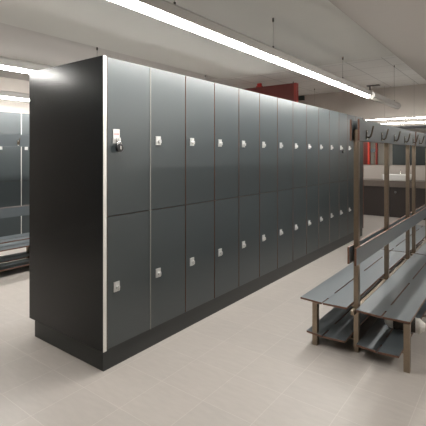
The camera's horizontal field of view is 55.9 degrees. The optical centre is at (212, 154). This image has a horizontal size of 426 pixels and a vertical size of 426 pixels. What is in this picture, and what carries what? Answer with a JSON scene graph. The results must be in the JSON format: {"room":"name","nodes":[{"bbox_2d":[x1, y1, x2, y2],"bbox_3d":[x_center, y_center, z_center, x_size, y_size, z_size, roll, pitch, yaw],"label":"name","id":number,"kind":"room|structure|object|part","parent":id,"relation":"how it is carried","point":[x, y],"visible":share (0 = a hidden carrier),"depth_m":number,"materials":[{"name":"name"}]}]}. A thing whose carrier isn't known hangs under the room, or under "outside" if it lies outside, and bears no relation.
{"room":"changing room","nodes":[
{"label":"changing room","id":0,"kind":"room"},
{"bbox_2d":[0,77,28,113],"bbox_3d":[-3.206,-0.311,7.122,0.120,3.500,13.290,0,0,37],"label":"wall","id":1,"kind":"structure","parent":0,"point":[6,84],"depth_m":6.81,"materials":[{"name":"white paint"}]},
{"bbox_2d":[0,215,425,425],"bbox_3d":[0.439,1.499,4.366,9.020,0.120,13.290,0,0,37],"label":"floor","id":2,"kind":"structure","parent":0,"point":[253,361],"depth_m":2.62,"materials":[{"name":"tile"}]},
{"bbox_2d":[0,112,21,236],"bbox_3d":[-3.307,0.327,6.294,0.477,1.954,0.399,0,0,37],"label":"locker","id":3,"kind":"object","parent":2,"relation":"on","point":[10,123],"visible":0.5,"depth_m":6.19,"materials":[{"name":"black metal"}]},
{"bbox_3d":[-3.148,-0.119,6.170,0.020,1.059,0.387,0,0,37],"label":"door","id":4,"kind":"part","parent":3,"relation":"part of","materials":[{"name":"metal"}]},
{"bbox_3d":[-3.148,0.857,6.170,0.020,0.882,0.387,0,0,37],"label":"door","id":5,"kind":"part","parent":3,"relation":"part of","materials":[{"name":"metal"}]},
{"bbox_2d":[0,134,28,271],"bbox_3d":[-2.296,0.592,5.412,0.774,1.695,2.050,0,0,37],"label":"bench","id":6,"kind":"object","parent":2,"relation":"on","point":[7,243],"visible":0.14,"depth_m":5.07,"materials":[{"name":"grey laminate"}]},
{"bbox_2d":[0,258,28,271],"bbox_3d":[-2.148,1.355,5.313,0.281,0.022,2.030,0,0,37],"label":"shoe shelf","id":7,"kind":"object","parent":6,"relation":"attached to","point":[23,262],"depth_m":4.92,"materials":[{"name":"grey laminate"}]},
{"bbox_2d":[0,251,28,262],"bbox_3d":[-2.442,1.355,5.534,0.294,0.022,2.030,0,0,37],"label":"shoe shelf","id":8,"kind":"object","parent":6,"relation":"attached to","point":[21,255],"depth_m":5.29,"materials":[{"name":"grey laminate"}]},
{"bbox_3d":[-2.121,1.109,5.292,0.350,0.020,2.030,0,0,37],"label":"seat","id":9,"kind":"part","parent":6,"relation":"part of","materials":[{"name":"grey laminate"}]},
{"bbox_3d":[-2.457,1.109,5.546,0.356,0.020,2.030,0,0,37],"label":"seat","id":10,"kind":"part","parent":6,"relation":"part of","materials":[{"name":"grey laminate"}]},
{"bbox_3d":[-2.244,-0.178,5.416,0.014,0.155,1.980,0,0,37],"label":"hook rail","id":11,"kind":"part","parent":6,"relation":"part of","materials":[{"name":"grey laminate"}]},
{"bbox_3d":[-2.265,0.723,5.388,0.014,0.122,2.050,0,0,37],"label":"backrest","id":12,"kind":"part","parent":6,"relation":"part of","materials":[{"name":"grey laminate"}]},
{"bbox_2d":[22,113,28,233],"bbox_3d":[-3.069,0.327,6.609,0.477,1.954,0.394,0,0,37],"label":"locker","id":13,"kind":"object","parent":2,"relation":"on","point":[25,117],"visible":0.29,"depth_m":6.38,"materials":[{"name":"black metal"}]},
{"bbox_3d":[-2.908,-0.119,6.488,0.020,1.059,0.387,0,0,37],"label":"door","id":14,"kind":"part","parent":13,"relation":"part of","materials":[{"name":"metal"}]},
{"bbox_3d":[-2.908,0.857,6.488,0.020,0.882,0.387,0,0,37],"label":"door","id":15,"kind":"part","parent":13,"relation":"part of","materials":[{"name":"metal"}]},
{"bbox_2d":[29,55,106,352],"bbox_3d":[-1.086,0.325,2.934,0.934,1.958,0.026,0,0,37],"label":"end panel","id":16,"kind":"object","parent":2,"relation":"on","point":[68,102],"visible":1,"depth_m":2.88,"materials":[{"name":"laminate"}]},
{"bbox_2d":[107,57,150,348],"bbox_3d":[-0.943,0.327,3.099,0.963,1.954,0.399,0,0,37],"label":"locker","id":17,"kind":"object","parent":2,"relation":"on","point":[128,84],"visible":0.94,"depth_m":2.81,"materials":[{"name":"black"}]},
{"bbox_2d":[115,141,123,151],"bbox_3d":[-0.631,-0.055,2.714,0.028,0.076,0.056,0,0,37],"label":"padlock","id":18,"kind":"object","parent":17,"relation":"attached to","point":[119,147],"visible":1,"depth_m":2.70,"materials":[{"name":"black metal"}]},
{"bbox_3d":[-0.594,-0.119,2.833,0.020,1.059,0.387,0,0,37],"label":"door","id":19,"kind":"part","parent":17,"relation":"part of","materials":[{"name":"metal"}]},
{"bbox_3d":[-0.594,0.857,2.833,0.020,0.882,0.387,0,0,37],"label":"door","id":20,"kind":"part","parent":17,"relation":"part of","materials":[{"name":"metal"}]},
{"bbox_2d":[151,68,184,327],"bbox_3d":[-0.706,0.327,3.417,0.957,1.954,0.394,0,0,37],"label":"locker","id":21,"kind":"object","parent":2,"relation":"on","point":[167,88],"visible":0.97,"depth_m":3.13,"materials":[{"name":"black metal"}]},
{"bbox_3d":[-0.354,-0.119,3.150,0.020,1.059,0.387,0,0,37],"label":"door","id":22,"kind":"part","parent":21,"relation":"part of","materials":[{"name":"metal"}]},
{"bbox_3d":[-0.354,0.857,3.150,0.020,0.882,0.387,0,0,37],"label":"door","id":23,"kind":"part","parent":21,"relation":"part of","materials":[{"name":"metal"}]},
{"bbox_2d":[35,228,361,371],"bbox_3d":[0.623,1.372,5.157,0.858,0.135,5.610,0,0,37],"label":"plinth","id":24,"kind":"object","parent":2,"relation":"on","point":[121,352],"visible":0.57,"depth_m":3.15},
{"bbox_2d":[185,76,213,311],"bbox_3d":[-0.466,0.327,3.734,0.957,1.954,0.394,0,0,37],"label":"locker","id":25,"kind":"object","parent":2,"relation":"on","point":[199,94],"visible":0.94,"depth_m":3.45,"materials":[{"name":"black metal"}]},
{"bbox_3d":[-0.114,-0.119,3.468,0.020,1.059,0.387,0,0,37],"label":"door","id":26,"kind":"part","parent":25,"relation":"part of","materials":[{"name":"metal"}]},
{"bbox_3d":[-0.114,0.857,3.468,0.020,0.882,0.387,0,0,37],"label":"door","id":27,"kind":"part","parent":25,"relation":"part of","materials":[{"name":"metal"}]},
{"bbox_2d":[212,83,238,297],"bbox_3d":[-0.226,0.327,4.051,0.957,1.954,0.394,0,0,37],"label":"locker","id":28,"kind":"object","parent":2,"relation":"on","point":[226,98],"visible":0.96,"depth_m":3.77,"materials":[{"name":"black"}]},
{"bbox_3d":[0.126,0.857,3.785,0.020,0.882,0.387,0,0,37],"label":"door","id":29,"kind":"part","parent":28,"relation":"part of","materials":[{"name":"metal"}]},
{"bbox_3d":[0.126,-0.119,3.785,0.020,1.059,0.387,0,0,37],"label":"door","id":30,"kind":"part","parent":28,"relation":"part of","materials":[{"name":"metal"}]},
{"bbox_2d":[238,89,258,286],"bbox_3d":[0.014,0.327,4.369,0.957,1.954,0.394,0,0,37],"label":"locker","id":31,"kind":"object","parent":2,"relation":"on","point":[248,196],"visible":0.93,"depth_m":4.08,"materials":[{"name":"black metal"}]},
{"bbox_3d":[0.366,-0.119,4.103,0.020,1.059,0.387,0,0,37],"label":"door","id":32,"kind":"part","parent":31,"relation":"part of","materials":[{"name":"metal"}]},
{"bbox_3d":[0.366,0.857,4.103,0.020,0.882,0.387,0,0,37],"label":"door","id":33,"kind":"part","parent":31,"relation":"part of","materials":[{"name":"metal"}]},
{"bbox_2d":[258,93,276,276],"bbox_3d":[0.254,0.327,4.686,0.957,1.954,0.394,0,0,37],"label":"locker","id":34,"kind":"object","parent":2,"relation":"on","point":[267,193],"visible":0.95,"depth_m":4.39,"materials":[{"name":"black metal"}]},
{"bbox_3d":[0.606,-0.119,4.420,0.020,1.059,0.387,0,0,37],"label":"door","id":35,"kind":"part","parent":34,"relation":"part of","materials":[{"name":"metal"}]},
{"bbox_3d":[0.606,0.857,4.420,0.020,0.882,0.387,0,0,37],"label":"door","id":36,"kind":"part","parent":34,"relation":"part of","materials":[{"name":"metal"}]},
{"bbox_2d":[243,83,297,101],"bbox_3d":[0.452,0.002,9.001,3.110,2.875,0.110,0,0,37],"label":"screen","id":37,"kind":"object","parent":2,"relation":"on","point":[289,91],"visible":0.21,"depth_m":8.22,"materials":[{"name":"laminate"}]},
{"bbox_3d":[0.360,0.002,9.070,2.880,2.875,0.100,0,0,37],"label":"panel","id":38,"kind":"part","parent":37,"relation":"part of","materials":[{"name":"red laminate"}]},
{"bbox_2d":[277,98,292,267],"bbox_3d":[0.494,0.327,5.004,0.957,1.954,0.394,0,0,37],"label":"locker","id":39,"kind":"object","parent":2,"relation":"on","point":[284,107],"visible":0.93,"depth_m":4.71,"materials":[{"name":"black metal"}]},
{"bbox_3d":[0.846,-0.119,4.738,0.020,1.059,0.387,0,0,37],"label":"door","id":40,"kind":"part","parent":39,"relation":"part of","materials":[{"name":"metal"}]},
{"bbox_3d":[0.846,0.857,4.738,0.020,0.882,0.387,0,0,37],"label":"door","id":41,"kind":"part","parent":39,"relation":"part of","materials":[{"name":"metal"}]},
{"bbox_2d":[291,101,305,260],"bbox_3d":[0.734,0.327,5.321,0.957,1.954,0.394,0,0,37],"label":"locker","id":42,"kind":"object","parent":2,"relation":"on","point":[299,109],"visible":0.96,"depth_m":5.04,"materials":[{"name":"black"}]},
{"bbox_3d":[1.086,0.857,5.055,0.020,0.882,0.387,0,0,37],"label":"door","id":43,"kind":"part","parent":42,"relation":"part of","materials":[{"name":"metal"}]},
{"bbox_3d":[1.086,-0.119,5.055,0.020,1.059,0.387,0,0,37],"label":"door","id":44,"kind":"part","parent":42,"relation":"part of","materials":[{"name":"metal"}]},
{"bbox_2d":[305,105,317,253],"bbox_3d":[0.974,0.327,5.639,0.957,1.954,0.394,0,0,37],"label":"locker","id":45,"kind":"object","parent":2,"relation":"on","point":[311,186],"visible":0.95,"depth_m":5.33,"materials":[{"name":"black metal"}]},
{"bbox_3d":[1.326,0.857,5.373,0.020,0.882,0.387,0,0,37],"label":"door","id":46,"kind":"part","parent":45,"relation":"part of","materials":[{"name":"metal"}]},
{"bbox_3d":[1.326,-0.119,5.373,0.020,1.059,0.387,0,0,37],"label":"door","id":47,"kind":"part","parent":45,"relation":"part of","materials":[{"name":"metal"}]},
{"bbox_2d":[318,107,328,248],"bbox_3d":[1.214,0.327,5.956,0.957,1.954,0.394,0,0,37],"label":"locker","id":48,"kind":"object","parent":2,"relation":"on","point":[323,114],"visible":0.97,"depth_m":5.67,"materials":[{"name":"black"}]},
{"bbox_3d":[1.566,-0.119,5.690,0.020,1.059,0.387,0,0,37],"label":"door","id":49,"kind":"part","parent":48,"relation":"part of","materials":[{"name":"metal"}]},
{"bbox_3d":[1.566,0.857,5.690,0.020,0.882,0.387,0,0,37],"label":"door","id":50,"kind":"part","parent":48,"relation":"part of","materials":[{"name":"metal"}]},
{"bbox_2d":[329,110,338,243],"bbox_3d":[1.454,0.327,6.274,0.957,1.954,0.394,0,0,37],"label":"locker","id":51,"kind":"object","parent":2,"relation":"on","point":[333,115],"visible":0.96,"depth_m":5.97,"materials":[{"name":"black metal"}]},
{"bbox_3d":[1.806,-0.119,6.008,0.020,1.059,0.387,0,0,37],"label":"door","id":52,"kind":"part","parent":51,"relation":"part of","materials":[{"name":"metal"}]},
{"bbox_3d":[1.806,0.857,6.008,0.020,0.882,0.387,0,0,37],"label":"door","id":53,"kind":"part","parent":51,"relation":"part of","materials":[{"name":"metal"}]},
{"bbox_2d":[338,112,347,238],"bbox_3d":[1.694,0.327,6.591,0.957,1.954,0.394,0,0,37],"label":"locker","id":54,"kind":"object","parent":2,"relation":"on","point":[343,118],"visible":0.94,"depth_m":6.32,"materials":[{"name":"black metal"}]},
{"bbox_3d":[2.046,0.857,6.325,0.020,0.882,0.387,0,0,37],"label":"door","id":55,"kind":"part","parent":54,"relation":"part of","materials":[{"name":"metal"}]},
{"bbox_3d":[2.046,-0.119,6.325,0.020,1.059,0.387,0,0,37],"label":"door","id":56,"kind":"part","parent":54,"relation":"part of","materials":[{"name":"metal"}]},
{"bbox_2d":[348,115,354,234],"bbox_3d":[1.934,0.327,6.909,0.957,1.954,0.394,0,0,37],"label":"locker","id":57,"kind":"object","parent":2,"relation":"on","point":[350,143],"visible":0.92,"depth_m":6.59,"materials":[{"name":"black metal"}]},
{"bbox_3d":[2.286,0.857,6.643,0.020,0.882,0.387,0,0,37],"label":"door","id":58,"kind":"part","parent":57,"relation":"part of","materials":[{"name":"metal"}]},
{"bbox_3d":[2.286,-0.119,6.643,0.020,1.059,0.387,0,0,37],"label":"door","id":59,"kind":"part","parent":57,"relation":"part of","materials":[{"name":"metal"}]},
{"bbox_2d":[355,116,362,228],"bbox_3d":[2.174,0.327,7.226,0.957,1.954,0.394,0,0,37],"label":"locker","id":60,"kind":"object","parent":2,"relation":"on","point":[356,117],"visible":0.06,"depth_m":7.05,"materials":[{"name":"black metal"}]},
{"bbox_3d":[2.526,-0.119,6.960,0.020,1.059,0.387,0,0,37],"label":"door","id":61,"kind":"part","parent":60,"relation":"part of","materials":[{"name":"metal"}]},
{"bbox_3d":[2.526,0.857,6.960,0.020,0.882,0.387,0,0,37],"label":"door","id":62,"kind":"part","parent":60,"relation":"part of","materials":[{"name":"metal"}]},
{"bbox_2d":[301,119,425,373],"bbox_3d":[1.591,0.592,3.668,0.774,1.695,2.050,0,0,37],"label":"bench","id":63,"kind":"object","parent":2,"relation":"on","point":[365,288],"visible":1,"depth_m":3.17,"materials":[{"name":"grey laminate"}]},
{"bbox_3d":[0.780,1.280,3.049,0.038,0.320,0.038,0,0,37],"label":"leg","id":64,"kind":"part","parent":63,"relation":"part of","materials":[{"name":"wood"}]},
{"bbox_2d":[307,272,389,342],"bbox_3d":[1.445,1.355,3.791,0.294,0.022,2.030,0,0,37],"label":"shoe shelf","id":65,"kind":"object","parent":63,"relation":"attached to","point":[338,324],"depth_m":3.19,"materials":[{"name":"grey laminate"}]},
{"bbox_3d":[1.430,1.109,3.802,0.356,0.020,2.030,0,0,37],"label":"seat","id":66,"kind":"part","parent":63,"relation":"part of","materials":[{"name":"grey laminate"}]},
{"bbox_3d":[1.053,0.629,2.940,0.035,1.620,0.035,0,0,37],"label":"post","id":67,"kind":"part","parent":63,"relation":"part of","materials":[{"name":"metal"}]},
{"bbox_3d":[1.597,-0.178,3.707,0.014,0.155,1.980,0,0,37],"label":"hook rail","id":68,"kind":"part","parent":63,"relation":"part of","materials":[{"name":"grey laminate"}]},
{"bbox_3d":[1.582,0.723,3.687,0.014,0.122,2.030,0,0,37],"label":"backrest","id":69,"kind":"part","parent":63,"relation":"part of","materials":[{"name":"grey laminate"}]},
{"bbox_3d":[1.599,1.138,3.674,0.024,0.033,1.990,0,0,37],"label":"support rail","id":70,"kind":"part","parent":63,"relation":"part of","materials":[{"name":"wood"}]},
{"bbox_3d":[1.622,0.723,3.645,0.014,0.122,2.050,0,0,37],"label":"backrest","id":71,"kind":"part","parent":63,"relation":"part of","materials":[{"name":"grey laminate"}]},
{"bbox_3d":[1.566,0.629,3.618,0.035,1.620,0.035,0,0,37],"label":"post","id":72,"kind":"part","parent":63,"relation":"part of","materials":[{"name":"wood"}]},
{"bbox_3d":[1.643,-0.178,3.672,0.014,0.155,1.980,0,0,37],"label":"hook rail","id":73,"kind":"part","parent":63,"relation":"part of","materials":[{"name":"grey laminate"}]},
{"bbox_2d":[356,276,425,357],"bbox_3d":[1.738,1.355,3.569,0.281,0.022,2.030,0,0,37],"label":"shoe shelf","id":74,"kind":"object","parent":63,"relation":"attached to","point":[377,336],"depth_m":2.93,"materials":[{"name":"grey laminate"}]},
{"bbox_3d":[1.766,1.109,3.548,0.350,0.020,2.030,0,0,37],"label":"seat","id":75,"kind":"part","parent":63,"relation":"part of","materials":[{"name":"grey laminate"}]},
{"bbox_2d":[384,318,424,333],"bbox_3d":[1.461,1.287,3.062,0.282,0.110,0.120,0,0,28],"label":"rolled towel","id":76,"kind":"object","parent":63,"relation":"on","point":[417,325],"visible":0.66,"depth_m":3.00,"materials":[{"name":"grey fabric"}]},
{"bbox_3d":[1.289,1.280,2.664,0.038,0.320,0.038,0,0,37],"label":"leg","id":77,"kind":"part","parent":63,"relation":"part of","materials":[{"name":"wood"}]},
{"bbox_3d":[2.097,0.629,4.320,0.035,1.620,0.035,0,0,37],"label":"post","id":78,"kind":"part","parent":63,"relation":"part of","materials":[{"name":"wood"}]},
{"bbox_2d":[363,118,363,227],"bbox_3d":[2.295,0.325,7.405,0.934,1.958,0.026,0,0,37],"label":"end panel","id":79,"kind":"object","parent":2,"relation":"on","point":[363,118],"visible":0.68,"depth_m":7.13,"materials":[{"name":"laminate"}]},
{"bbox_2d":[364,178,424,219],"bbox_3d":[5.150,1.019,8.756,4.400,0.840,0.597,0,0,37],"label":"vanity cabinet","id":80,"kind":"object","parent":2,"relation":"on","point":[373,188],"depth_m":9.23,"materials":[{"name":"brown laminate"}]},
{"bbox_2d":[364,178,424,188],"bbox_3d":[5.150,0.672,8.756,4.400,0.145,0.597,0,0,37],"label":"countertop","id":81,"kind":"structure","parent":80,"relation":"on","point":[367,181],"depth_m":9.19,"materials":[{"name":"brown stone"}]},
{"bbox_2d":[382,174,411,180],"bbox_3d":[4.273,0.529,9.271,0.600,0.140,0.420,0,0,37],"label":"washbasin","id":82,"kind":"object","parent":80,"relation":"in","point":[392,177],"visible":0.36,"depth_m":9.11,"materials":[{"name":"white ceramic"}]},
{"bbox_2d":[382,132,425,272],"bbox_3d":[2.826,0.592,5.302,0.774,1.695,2.050,0,0,37],"label":"bench","id":83,"kind":"object","parent":2,"relation":"on","point":[417,232],"visible":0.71,"depth_m":4.74,"materials":[{"name":"grey laminate"}]},
{"bbox_3d":[2.665,1.109,5.436,0.356,0.020,2.030,0,0,37],"label":"seat","id":84,"kind":"part","parent":83,"relation":"part of","materials":[{"name":"grey laminate"}]},
{"bbox_2d":[389,241,422,272],"bbox_3d":[2.680,1.355,5.424,0.294,0.022,2.030,0,0,37],"label":"shoe shelf","id":85,"kind":"object","parent":83,"relation":"attached to","point":[421,242],"depth_m":5.05,"materials":[{"name":"grey laminate"}]},
{"bbox_3d":[2.288,0.629,4.574,0.035,1.620,0.035,0,0,37],"label":"post","id":86,"kind":"part","parent":83,"relation":"part of","materials":[{"name":"wood"}]},
{"bbox_3d":[2.817,0.723,5.321,0.014,0.122,2.030,0,0,37],"label":"backrest","id":87,"kind":"part","parent":83,"relation":"part of","materials":[{"name":"grey laminate"}]},
{"bbox_3d":[3.001,1.109,5.182,0.350,0.020,2.030,0,0,37],"label":"seat","id":88,"kind":"part","parent":83,"relation":"part of","materials":[{"name":"grey laminate"}]},
{"bbox_3d":[2.878,-0.178,5.306,0.014,0.155,1.980,0,0,37],"label":"hook rail","id":89,"kind":"part","parent":83,"relation":"part of","materials":[{"name":"grey laminate"}]},
{"bbox_3d":[2.857,0.723,5.278,0.014,0.122,2.050,0,0,37],"label":"backrest","id":90,"kind":"part","parent":83,"relation":"part of","materials":[{"name":"grey laminate"}]},
{"bbox_3d":[2.801,0.629,5.252,0.035,1.620,0.035,0,0,37],"label":"post","id":91,"kind":"part","parent":83,"relation":"part of","materials":[{"name":"wood"}]},
{"bbox_2d":[0,0,425,80],"bbox_3d":[0.439,-1.648,4.366,9.020,0.825,13.290,0,0,37],"label":"ceiling","id":92,"kind":"structure","parent":0,"point":[314,32],"depth_m":4.19,"materials":[{"name":"paint"}]},
{"bbox_2d":[0,90,28,100],"bbox_3d":[-2.923,-1.051,6.037,0.110,0.470,4.500,0,0,37],"label":"pendant light","id":93,"kind":"object","parent":92,"relation":"hanging from","point":[11,95],"visible":0.14,"depth_m":5.94,"materials":[{"name":"grey metal"}]},
{"bbox_2d":[0,96,28,100],"bbox_3d":[-2.923,-0.831,6.037,0.066,0.030,4.480,0,0,37],"label":"diffuser","id":94,"kind":"object","parent":93,"relation":"attached to","point":[22,98],"depth_m":5.98,"materials":[{"name":"white plastic"}]},
{"bbox_2d":[0,47,205,76],"bbox_3d":[-1.052,-1.061,5.261,0.110,0.450,5.520,0,0,37],"label":"pendant light","id":95,"kind":"object","parent":92,"relation":"hanging from","point":[6,63],"visible":0.33,"depth_m":4.03,"materials":[{"name":"grey metal"}]},
{"bbox_2d":[0,65,33,73],"bbox_3d":[-1.052,-0.851,5.261,0.066,0.030,5.500,0,0,37],"label":"diffuser","id":96,"kind":"object","parent":95,"relation":"attached to","point":[18,68],"depth_m":4.02,"materials":[{"name":"white plastic"}]},
{"bbox_2d":[110,0,371,97],"bbox_3d":[0.701,-1.058,3.899,0.110,0.405,5.460,0,0,37],"label":"pendant light","id":97,"kind":"object","parent":92,"relation":"hanging from","point":[164,10],"visible":1,"depth_m":3.08,"materials":[{"name":"grey metal"}]},
{"bbox_2d":[206,55,425,95],"bbox_3d":[1.592,-1.851,8.734,5.590,0.420,4.930,0,0,37],"label":"ceiling","id":98,"kind":"structure","parent":0,"point":[381,71],"depth_m":8.55,"materials":[{"name":"painted plaster"}]},
{"bbox_2d":[366,65,400,108],"bbox_3d":[2.969,-1.248,6.828,0.195,0.785,1.830,0,0,37],"label":"pendant light","id":99,"kind":"object","parent":98,"relation":"hanging from","point":[376,97],"visible":0.95,"depth_m":6.62,"materials":[{"name":"grey metal"}]},
{"bbox_2d":[369,97,398,108],"bbox_3d":[2.965,-0.871,6.894,0.066,0.030,1.710,0,0,37],"label":"diffuser","id":100,"kind":"object","parent":99,"relation":"attached to","point":[384,101],"depth_m":6.74,"materials":[{"name":"grey plastic"}]},
{"bbox_2d":[365,116,425,120],"bbox_3d":[4.857,-1.223,8.617,3.100,0.835,0.024,0,0,37],"label":"pendant light","id":101,"kind":"object","parent":98,"relation":"hanging from","point":[421,116],"visible":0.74,"depth_m":9.12,"materials":[{"name":"grey"}]},
{"bbox_2d":[380,86,425,123],"bbox_3d":[5.147,-1.183,8.835,2.900,0.915,0.024,0,0,37],"label":"pendant light","id":102,"kind":"object","parent":98,"relation":"hanging from","point":[384,86],"visible":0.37,"depth_m":9.45,"materials":[{"name":"grey metal"}]},
{"bbox_2d":[384,122,424,123],"bbox_3d":[5.147,-0.736,8.835,2.880,0.020,0.020,0,0,37],"label":"diffuser","id":103,"kind":"object","parent":102,"relation":"attached to","point":[384,122],"depth_m":9.39,"materials":[{"name":"white plastic"}]},
{"bbox_2d":[298,84,425,179],"bbox_3d":[4.483,-0.311,9.714,9.020,3.500,0.120,0,0,37],"label":"wall","id":104,"kind":"structure","parent":0,"point":[412,98],"depth_m":9.88,"materials":[{"name":"white paint"}]},
{"bbox_2d":[298,96,304,100],"bbox_3d":[2.424,-1.561,11.137,0.220,0.120,0.087,0,0,37],"label":"wall box","id":105,"kind":"object","parent":104,"relation":"attached to","point":[300,98],"visible":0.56,"depth_m":11.09,"materials":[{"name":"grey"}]},
{"bbox_2d":[364,142,383,164],"bbox_3d":[4.005,-0.027,9.983,0.454,0.552,0.023,0,0,37],"label":"wall mirror","id":106,"kind":"object","parent":104,"relation":"attached to","point":[373,153],"depth_m":9.99,"materials":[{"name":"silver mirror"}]},
{"bbox_2d":[389,144,424,164],"bbox_3d":[4.600,-0.001,9.533,0.763,0.486,0.023,0,0,37],"label":"wall mirror","id":107,"kind":"object","parent":104,"relation":"attached to","point":[397,153],"depth_m":9.59,"materials":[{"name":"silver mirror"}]},
{"bbox_2d":[393,125,425,133],"bbox_3d":[4.645,-0.583,9.499,0.692,0.194,0.023,0,0,37],"label":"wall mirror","id":108,"kind":"object","parent":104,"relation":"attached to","point":[417,128],"depth_m":9.40,"materials":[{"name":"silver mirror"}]},
{"bbox_3d":[5.324,-0.646,8.986,4.400,0.070,0.023,0,0,37],"label":"frame","id":109,"kind":"part","parent":108,"relation":"part of","materials":[{"name":"plastic"}]},
{"bbox_2d":[384,319,392,327],"bbox_3d":[1.375,1.287,3.114,0.074,0.104,0.112,0,0,37],"label":"towel","id":110,"kind":"object","parent":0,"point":[389,323],"depth_m":3.07,"materials":[{"name":"white fabric"}]}
]}

